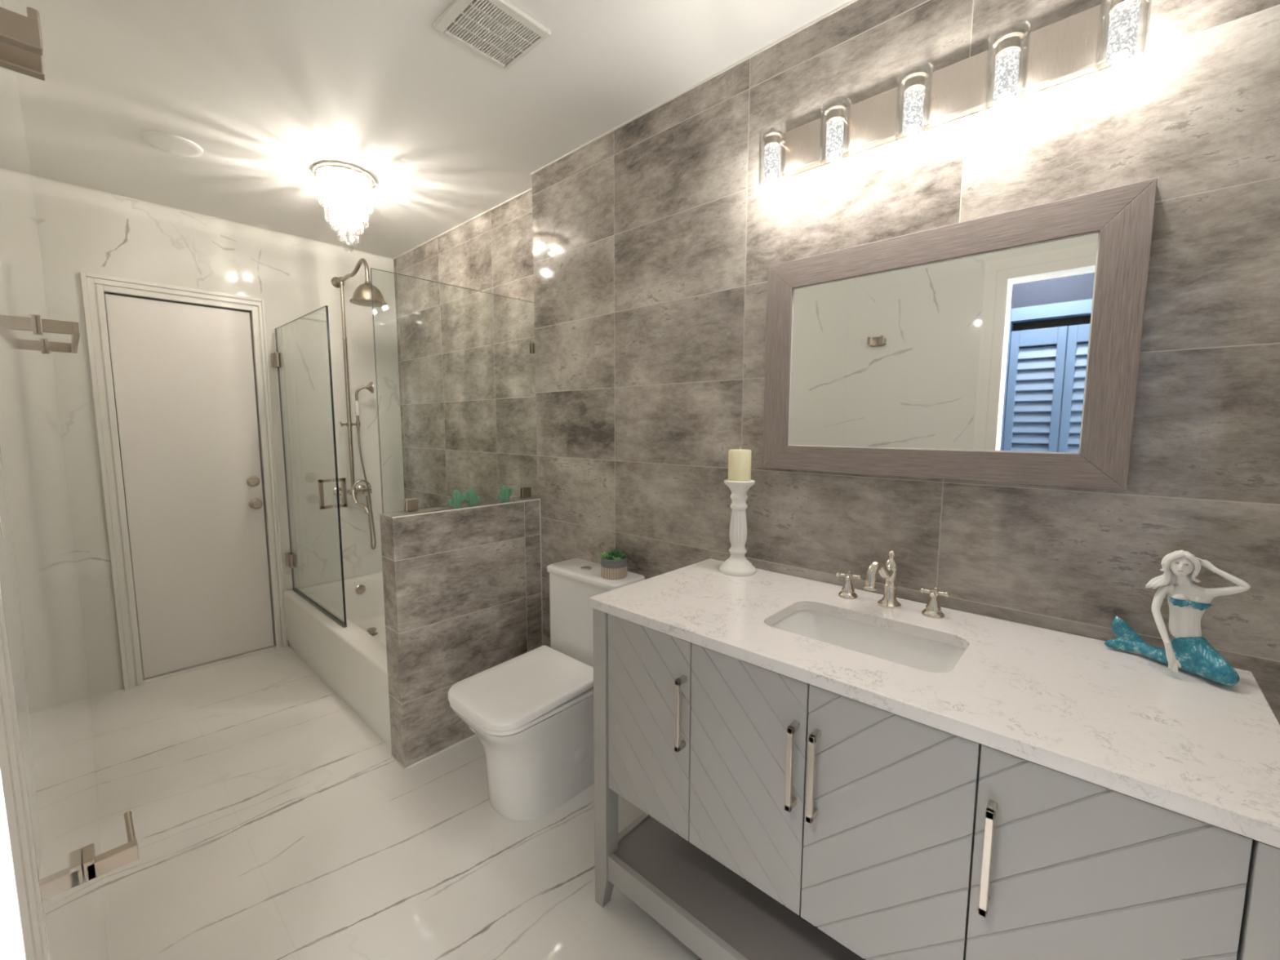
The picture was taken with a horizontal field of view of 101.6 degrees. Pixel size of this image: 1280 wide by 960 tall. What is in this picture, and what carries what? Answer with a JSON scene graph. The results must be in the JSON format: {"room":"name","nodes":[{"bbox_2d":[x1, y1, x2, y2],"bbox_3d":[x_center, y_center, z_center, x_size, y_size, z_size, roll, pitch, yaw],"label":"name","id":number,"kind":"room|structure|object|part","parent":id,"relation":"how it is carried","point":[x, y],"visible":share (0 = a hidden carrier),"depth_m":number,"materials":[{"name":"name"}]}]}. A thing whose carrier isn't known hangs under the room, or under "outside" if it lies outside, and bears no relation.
{"room":"bathroom","nodes":[
{"label":"bathroom","id":0,"kind":"room"},
{"bbox_2d":[0,0,108,959],"bbox_3d":[-1.131,0.029,0.915,4.794,2.568,0.120,6,8,43],"label":"wall","id":1,"kind":"structure","parent":0,"point":[39,584],"depth_m":0.73,"materials":[{"name":"white stone"}]},
{"bbox_2d":[0,6,44,80],"bbox_3d":[-0.762,-0.535,0.632,0.086,0.052,0.052,6,8,42],"label":"robe hook","id":2,"kind":"object","parent":1,"relation":"attached to","point":[21,46],"visible":1,"depth_m":0.62,"materials":[{"name":"silver metal"}]},
{"bbox_2d":[0,586,48,959],"bbox_3d":[-0.133,0.309,0.006,0.920,2.204,0.142,6,8,42],"label":"trim","id":3,"kind":"structure","parent":1,"relation":"attached to","point":[16,937],"depth_m":0.32,"materials":[{"name":"white paint"}]},
{"bbox_2d":[35,315,79,354],"bbox_3d":[-1.663,-0.406,1.496,0.564,0.044,0.072,6,8,42],"label":"towel bar","id":4,"kind":"object","parent":1,"relation":"attached to","point":[49,326],"visible":1,"depth_m":1.33,"materials":[{"name":"silver metal"}]},
{"bbox_3d":[-1.471,-0.387,1.321,0.044,0.044,0.072,6,8,42],"label":"post","id":5,"kind":"part","parent":4,"relation":"part of","materials":[{"name":"silver metal"}]},
{"bbox_3d":[-1.854,-0.425,1.671,0.044,0.044,0.068,6,8,42],"label":"post","id":6,"kind":"part","parent":4,"relation":"part of","materials":[{"name":"silver metal"}]},
{"bbox_2d":[81,810,138,882],"bbox_3d":[-0.907,0.614,0.892,0.136,0.032,0.062,6,8,42],"label":"paper holder","id":7,"kind":"object","parent":1,"relation":"attached to","point":[94,866],"visible":1,"depth_m":0.85,"materials":[{"name":"silver metal"}]},
{"bbox_3d":[-0.891,0.619,0.845,0.049,0.032,0.014,6,8,42],"label":"wall plate","id":8,"kind":"part","parent":7,"relation":"part of","materials":[{"name":"silver metal"}]},
{"bbox_3d":[-0.862,0.621,0.854,0.018,0.026,0.059,6,8,42],"label":"arm","id":9,"kind":"part","parent":7,"relation":"part of","materials":[{"name":"silver metal"}]},
{"bbox_2d":[32,177,404,697],"bbox_3d":[-2.381,-0.210,3.175,0.120,2.568,1.795,6,8,42],"label":"wall","id":10,"kind":"structure","parent":0,"point":[84,230],"depth_m":3.20,"materials":[{"name":"white tile"}]},
{"bbox_2d":[104,299,142,671],"bbox_3d":[-2.588,0.041,3.045,0.015,2.095,0.645,6,8,42],"label":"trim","id":11,"kind":"structure","parent":10,"relation":"attached to","point":[104,300],"depth_m":2.81,"materials":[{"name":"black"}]},
{"bbox_2d":[80,271,288,689],"bbox_3d":[-2.550,0.016,2.994,0.146,2.155,0.747,6,8,42],"label":"trim","id":12,"kind":"structure","parent":10,"relation":"attached to","point":[94,286],"depth_m":2.78,"materials":[{"name":"white wood"}]},
{"bbox_2d":[104,293,274,679],"bbox_3d":[-2.510,0.051,2.971,0.106,2.051,0.601,6,8,42],"label":"door","id":13,"kind":"structure","parent":10,"relation":"in","point":[184,379],"depth_m":2.95,"materials":[{"name":"white paint"}]},
{"bbox_3d":[-2.322,0.146,3.157,0.066,0.064,0.064,6,8,42],"label":"knob","id":14,"kind":"part","parent":13,"relation":"part of","materials":[{"name":"silver metal"}]},
{"bbox_2d":[271,305,346,627],"bbox_3d":[-1.875,-0.075,2.937,0.960,1.619,0.124,6,8,42],"label":"door","id":15,"kind":"structure","parent":10,"relation":"in","point":[277,358],"depth_m":2.71,"materials":[{"name":"clear"}]},
{"bbox_3d":[-1.576,0.069,2.677,0.019,0.150,0.124,6,8,42],"label":"pull handle","id":16,"kind":"part","parent":15,"relation":"part of","materials":[{"name":"silver metal"}]},
{"bbox_2d":[331,257,387,550],"bbox_3d":[-1.749,-0.419,3.317,0.595,1.843,0.243,6,8,42],"label":"shower","id":17,"kind":"object","parent":10,"relation":"attached to","point":[362,295],"visible":0.93,"depth_m":3.43,"materials":[{"name":"silver metal"}]},
{"bbox_3d":[-1.795,-1.265,3.241,0.505,0.145,0.068,6,8,42],"label":"shower arm","id":18,"kind":"part","parent":17,"relation":"part of","materials":[{"name":"silver metal"}]},
{"bbox_3d":[-1.866,0.151,3.486,0.152,0.145,0.030,3,7,25],"label":"tub spout","id":19,"kind":"part","parent":17,"relation":"part of","materials":[{"name":"silver metal"}]},
{"bbox_2d":[91,645,702,959],"bbox_3d":[-1.141,1.352,1.087,5.050,0.100,3.650,6,8,42],"label":"floor","id":20,"kind":"structure","parent":0,"point":[271,821],"depth_m":1.78,"materials":[{"name":"white tile"}]},
{"bbox_2d":[283,571,391,748],"bbox_3d":[-1.397,0.911,3.065,1.636,0.365,0.791,6,8,42],"label":"bathtub","id":21,"kind":"object","parent":20,"relation":"on","point":[351,660],"visible":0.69,"depth_m":2.82,"materials":[{"name":"white ceramic"}]},
{"bbox_3d":[-1.911,0.750,3.564,0.031,0.070,0.068,6,8,42],"label":"overflow plate","id":22,"kind":"part","parent":21,"relation":"part of","materials":[{"name":"silver metal"}]},
{"bbox_2d":[447,558,644,821],"bbox_3d":[-0.372,0.796,2.054,0.442,0.807,0.688,6,8,42],"label":"toilet","id":23,"kind":"object","parent":20,"relation":"on","point":[531,713],"visible":0.85,"depth_m":1.92,"materials":[{"name":"white ceramic"}]},
{"bbox_3d":[-0.434,0.767,1.966,0.396,0.044,0.478,6,8,42],"label":"lid","id":24,"kind":"part","parent":23,"relation":"part of","materials":[{"name":"white ceramic"}]},
{"bbox_3d":[-0.434,0.799,1.969,0.390,0.016,0.472,6,8,42],"label":"seat","id":25,"kind":"part","parent":23,"relation":"part of","materials":[{"name":"white plastic"}]},
{"bbox_3d":[-0.197,0.603,2.226,0.428,0.387,0.166,6,8,42],"label":"tank","id":26,"kind":"part","parent":23,"relation":"part of","materials":[{"name":"white ceramic"}]},
{"bbox_3d":[-0.198,0.395,2.202,0.442,0.028,0.176,6,8,42],"label":"tank lid","id":27,"kind":"part","parent":23,"relation":"part of","materials":[{"name":"white ceramic"}]},
{"bbox_2d":[597,548,627,579],"bbox_3d":[-0.104,0.338,2.109,0.110,0.104,0.106,6,8,42],"label":"potted succulent","id":28,"kind":"object","parent":23,"relation":"on","point":[613,563],"visible":1,"depth_m":2.07,"materials":[{"name":"green plant"}]},
{"bbox_2d":[592,608,1279,959],"bbox_3d":[0.520,0.831,1.286,1.264,0.902,0.606,6,8,42],"label":"vanity cabinet","id":29,"kind":"object","parent":20,"relation":"on","point":[784,817],"visible":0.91,"depth_m":0.99,"materials":[{"name":"grey paint"}]},
{"bbox_3d":[-0.098,0.807,1.509,0.049,0.900,0.050,6,8,42],"label":"leg","id":30,"kind":"part","parent":29,"relation":"part of","materials":[{"name":"grey paint"}]},
{"bbox_3d":[0.022,0.630,1.369,0.283,0.511,0.020,6,8,42],"label":"door","id":31,"kind":"part","parent":29,"relation":"part of","materials":[{"name":"grey paint"}]},
{"bbox_3d":[0.525,1.145,1.325,1.240,0.076,0.559,6,8,42],"label":"shelf rail","id":32,"kind":"part","parent":29,"relation":"part of","materials":[{"name":"grey paint"}]},
{"bbox_3d":[0.098,0.562,1.256,0.012,0.180,0.033,6,8,42],"label":"handle","id":33,"kind":"part","parent":29,"relation":"part of","materials":[{"name":"silver metal"}]},
{"bbox_2d":[613,815,865,959],"bbox_3d":[0.525,1.124,1.322,1.204,0.019,0.521,6,8,42],"label":"shelf","id":34,"kind":"object","parent":29,"relation":"attached to","point":[749,923],"depth_m":1.37,"materials":[{"name":"grey wood"}]},
{"bbox_3d":[0.235,0.651,1.175,0.288,0.511,0.020,6,8,42],"label":"door","id":35,"kind":"part","parent":29,"relation":"part of","materials":[{"name":"grey paint"}]},
{"bbox_3d":[0.310,0.583,1.063,0.012,0.180,0.033,6,8,42],"label":"handle","id":36,"kind":"part","parent":29,"relation":"part of","materials":[{"name":"silver metal"}]},
{"bbox_3d":[0.343,0.586,1.033,0.012,0.180,0.033,6,8,42],"label":"handle","id":37,"kind":"part","parent":29,"relation":"part of","materials":[{"name":"silver metal"}]},
{"bbox_3d":[0.451,0.672,0.979,0.288,0.511,0.020,6,8,42],"label":"door","id":38,"kind":"part","parent":29,"relation":"part of","materials":[{"name":"grey paint"}]},
{"bbox_2d":[588,558,1279,848],"bbox_3d":[0.531,0.367,1.246,1.290,0.028,0.590,6,8,42],"label":"countertop","id":39,"kind":"structure","parent":29,"relation":"on","point":[1189,744],"depth_m":0.96,"materials":[{"name":"white stone"}]},
{"bbox_2d":[719,479,755,576],"bbox_3d":[0.323,0.151,1.711,0.120,0.304,0.120,6,8,42],"label":"candle holder","id":40,"kind":"object","parent":39,"relation":"on","point":[737,565],"visible":0.97,"depth_m":1.69,"materials":[{"name":"white ceramic"}]},
{"bbox_2d":[728,447,751,481],"bbox_3d":[0.323,-0.051,1.690,0.073,0.111,0.073,6,8,42],"label":"candle","id":41,"kind":"object","parent":40,"relation":"on","point":[739,460],"visible":0.98,"depth_m":1.66,"materials":[{"name":"beige wax"}]},
{"bbox_2d":[770,609,964,672],"bbox_3d":[0.521,0.453,1.241,0.432,0.140,0.271,6,8,42],"label":"sink","id":42,"kind":"object","parent":39,"relation":"in","point":[908,650],"visible":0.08,"depth_m":1.33,"materials":[{"name":"white ceramic"}]},
{"bbox_2d":[835,550,949,618],"bbox_3d":[0.643,0.265,1.369,0.282,0.151,0.141,6,8,42],"label":"faucet","id":43,"kind":"object","parent":39,"relation":"on","point":[888,571],"visible":1,"depth_m":1.38,"materials":[{"name":"silver metal"}]},
{"bbox_3d":[0.588,0.294,1.473,0.052,0.070,0.052,-2,6,-19],"label":"cross handle","id":44,"kind":"part","parent":43,"relation":"part of","materials":[{"name":"silver metal"}]},
{"bbox_3d":[0.640,0.265,1.370,0.140,0.151,0.058,-5,8,-41],"label":"spout","id":45,"kind":"part","parent":43,"relation":"part of","materials":[{"name":"silver metal"}]},
{"bbox_3d":[0.748,0.310,1.328,0.052,0.070,0.052,-1,6,-8],"label":"cross handle","id":46,"kind":"part","parent":43,"relation":"part of","materials":[{"name":"silver metal"}]},
{"bbox_2d":[1104,550,1250,686],"bbox_3d":[1.049,0.256,1.030,0.096,0.237,0.198,-4,7,-34],"label":"figurine","id":47,"kind":"object","parent":39,"relation":"on","point":[1188,602],"visible":1,"depth_m":1.01,"materials":[{"name":"teal ceramic"}]},
{"bbox_3d":[0.558,0.607,0.838,0.012,0.180,0.033,6,8,42],"label":"handle","id":48,"kind":"part","parent":29,"relation":"part of","materials":[{"name":"silver metal"}]},
{"bbox_3d":[0.666,0.693,0.783,0.288,0.511,0.020,6,8,42],"label":"door","id":49,"kind":"part","parent":29,"relation":"part of","materials":[{"name":"grey paint"}]},
{"bbox_3d":[0.798,0.894,0.693,0.049,0.900,0.050,6,8,42],"label":"leg","id":50,"kind":"part","parent":29,"relation":"part of","materials":[{"name":"grey paint"}]},
{"bbox_2d":[3,0,850,258],"bbox_3d":[-1.137,-1.301,0.809,5.050,0.100,3.650,6,8,42],"label":"ceiling","id":51,"kind":"structure","parent":0,"point":[269,91],"depth_m":1.83,"materials":[{"name":"white paint"}]},
{"bbox_2d":[141,130,203,156],"bbox_3d":[-1.936,-1.389,2.164,0.192,0.010,0.192,6,8,42],"label":"ceiling disc","id":52,"kind":"object","parent":51,"relation":"attached to","point":[170,143],"visible":1,"depth_m":2.15,"materials":[{"name":"white paint"}]},
{"bbox_2d":[312,161,375,252],"bbox_3d":[-1.376,-1.249,2.448,0.252,0.346,0.252,6,8,42],"label":"chandelier","id":53,"kind":"object","parent":51,"relation":"hanging from","point":[344,176],"visible":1,"depth_m":2.41,"materials":[{"name":"silver metal"}]},
{"bbox_3d":[-1.425,-1.365,2.418,0.014,0.036,0.014,6,8,42],"label":"bulb","id":54,"kind":"part","parent":53,"relation":"part of","materials":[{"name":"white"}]},
{"bbox_3d":[-1.358,-1.361,2.387,0.014,0.036,0.014,6,8,42],"label":"bulb","id":55,"kind":"part","parent":53,"relation":"part of","materials":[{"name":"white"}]},
{"bbox_3d":[-1.393,-1.372,2.485,0.014,0.036,0.014,6,8,42],"label":"bulb","id":56,"kind":"part","parent":53,"relation":"part of","materials":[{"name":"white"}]},
{"bbox_3d":[-1.327,-1.368,2.453,0.014,0.036,0.014,6,8,42],"label":"bulb","id":57,"kind":"part","parent":53,"relation":"part of","materials":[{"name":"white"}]},
{"bbox_2d":[432,0,551,70],"bbox_3d":[-0.431,-1.318,1.526,0.234,0.014,0.250,6,8,42],"label":"ceiling vent","id":58,"kind":"object","parent":51,"relation":"in","point":[498,31],"visible":1,"depth_m":1.52,"materials":[{"name":"white plastic"}]},
{"bbox_2d":[379,495,542,767],"bbox_3d":[-0.745,0.634,2.433,0.130,1.050,0.801,6,8,42],"label":"wall","id":59,"kind":"structure","parent":0,"point":[462,588],"depth_m":2.25,"materials":[{"name":"grey tile"}]},
{"bbox_2d":[370,267,537,513],"bbox_3d":[-0.768,-0.369,2.352,0.028,0.959,0.797,6,8,42],"label":"glass panel","id":60,"kind":"object","parent":59,"relation":"on","point":[410,504],"visible":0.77,"depth_m":2.18,"materials":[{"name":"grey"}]},
{"bbox_2d":[448,489,465,507],"bbox_3d":[-0.801,0.082,2.283,0.075,0.078,0.042,-3,7,-24],"label":"ornament","id":61,"kind":"object","parent":59,"relation":"on","point":[456,502],"visible":1,"depth_m":2.27,"materials":[{"name":"green ceramic"}]},
{"bbox_3d":[-0.819,0.099,2.265,0.017,0.030,0.028,6,8,42],"label":"arm","id":62,"kind":"part","parent":61,"relation":"part of","materials":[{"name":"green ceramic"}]},
{"bbox_3d":[-0.783,0.077,2.302,0.017,0.042,0.028,6,8,42],"label":"arm","id":63,"kind":"part","parent":61,"relation":"part of","materials":[{"name":"green ceramic"}]},
{"bbox_2d":[391,498,542,769],"bbox_3d":[-0.776,0.637,2.396,0.135,1.051,0.712,6,8,42],"label":"trim","id":64,"kind":"structure","parent":59,"relation":"attached to","point":[474,735],"depth_m":2.31,"materials":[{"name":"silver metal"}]},
{"bbox_2d":[464,488,479,506],"bbox_3d":[-0.754,0.076,2.341,0.075,0.078,0.042,-3,7,-24],"label":"ornament","id":65,"kind":"object","parent":59,"relation":"on","point":[471,497],"visible":1,"depth_m":2.33,"materials":[{"name":"green ceramic"}]},
{"bbox_3d":[-0.772,0.075,2.321,0.017,0.042,0.028,6,8,42],"label":"arm","id":66,"kind":"part","parent":65,"relation":"part of","materials":[{"name":"green ceramic"}]},
{"bbox_2d":[497,484,512,502],"bbox_3d":[-0.637,0.063,2.462,0.075,0.078,0.042,-3,7,-24],"label":"ornament","id":67,"kind":"object","parent":59,"relation":"on","point":[505,492],"visible":1,"depth_m":2.45,"materials":[{"name":"green ceramic"}]},
{"bbox_3d":[-0.655,0.081,2.444,0.017,0.030,0.028,6,8,42],"label":"arm","id":68,"kind":"part","parent":67,"relation":"part of","materials":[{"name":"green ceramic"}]},
{"bbox_3d":[-0.619,0.059,2.481,0.017,0.042,0.028,6,8,42],"label":"arm","id":69,"kind":"part","parent":67,"relation":"part of","materials":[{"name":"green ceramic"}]},
{"bbox_2d":[393,190,537,509],"bbox_3d":[-1.085,-0.219,3.282,1.848,2.568,0.115,6,8,42],"label":"wall","id":70,"kind":"structure","parent":0,"point":[467,368],"depth_m":3.08,"materials":[{"name":"grey tile"}]},
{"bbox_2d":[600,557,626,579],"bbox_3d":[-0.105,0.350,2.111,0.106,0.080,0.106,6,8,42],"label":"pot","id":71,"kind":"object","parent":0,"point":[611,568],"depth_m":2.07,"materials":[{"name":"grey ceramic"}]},
{"bbox_2d":[531,0,1279,724],"bbox_3d":[0.726,-0.036,1.572,3.145,2.568,0.208,6,8,42],"label":"wall","id":72,"kind":"structure","parent":0,"point":[655,240],"depth_m":1.36,"materials":[{"name":"grey tile"}]},
{"bbox_2d":[32,0,857,259],"bbox_3d":[-0.527,-1.312,1.436,4.793,0.006,1.676,6,8,42],"label":"trim","id":73,"kind":"structure","parent":72,"relation":"attached to","point":[851,2],"depth_m":2.10,"materials":[{"name":"silver"}]},
{"bbox_2d":[758,0,1151,185],"bbox_3d":[0.681,-0.922,1.285,0.826,0.173,0.136,6,8,42],"label":"vanity light","id":74,"kind":"object","parent":72,"relation":"attached to","point":[1104,35],"visible":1,"depth_m":1.24,"materials":[{"name":"silver metal"}]},
{"bbox_3d":[0.383,-0.934,1.516,0.075,0.147,0.075,6,8,42],"label":"lamp shade","id":75,"kind":"part","parent":74,"relation":"part of","materials":[{"name":"clear glass"}]},
{"bbox_3d":[0.520,-0.920,1.392,0.075,0.147,0.075,6,8,42],"label":"lamp shade","id":76,"kind":"part","parent":74,"relation":"part of","materials":[{"name":"clear glass"}]},
{"bbox_3d":[0.662,-0.907,1.263,0.075,0.147,0.075,6,8,42],"label":"lamp shade","id":77,"kind":"part","parent":74,"relation":"part of","materials":[{"name":"clear glass"}]},
{"bbox_3d":[0.799,-0.893,1.138,0.075,0.147,0.075,6,8,42],"label":"lamp shade","id":78,"kind":"part","parent":74,"relation":"part of","materials":[{"name":"clear glass"}]},
{"bbox_3d":[0.937,-0.880,1.012,0.075,0.147,0.075,6,8,42],"label":"lamp shade","id":79,"kind":"part","parent":74,"relation":"part of","materials":[{"name":"clear glass"}]},
{"bbox_2d":[762,177,1157,490],"bbox_3d":[0.726,-0.323,1.378,0.866,0.631,0.028,6,8,42],"label":"mirror","id":80,"kind":"object","parent":72,"relation":"attached to","point":[1005,347],"visible":1,"depth_m":1.28,"materials":[{"name":"grey wood"}]},
{"bbox_3d":[0.729,-0.320,1.381,0.701,0.475,0.016,6,8,42],"label":"glass","id":81,"kind":"part","parent":80,"relation":"part of","materials":[{"name":"white mirror"}]}
]}

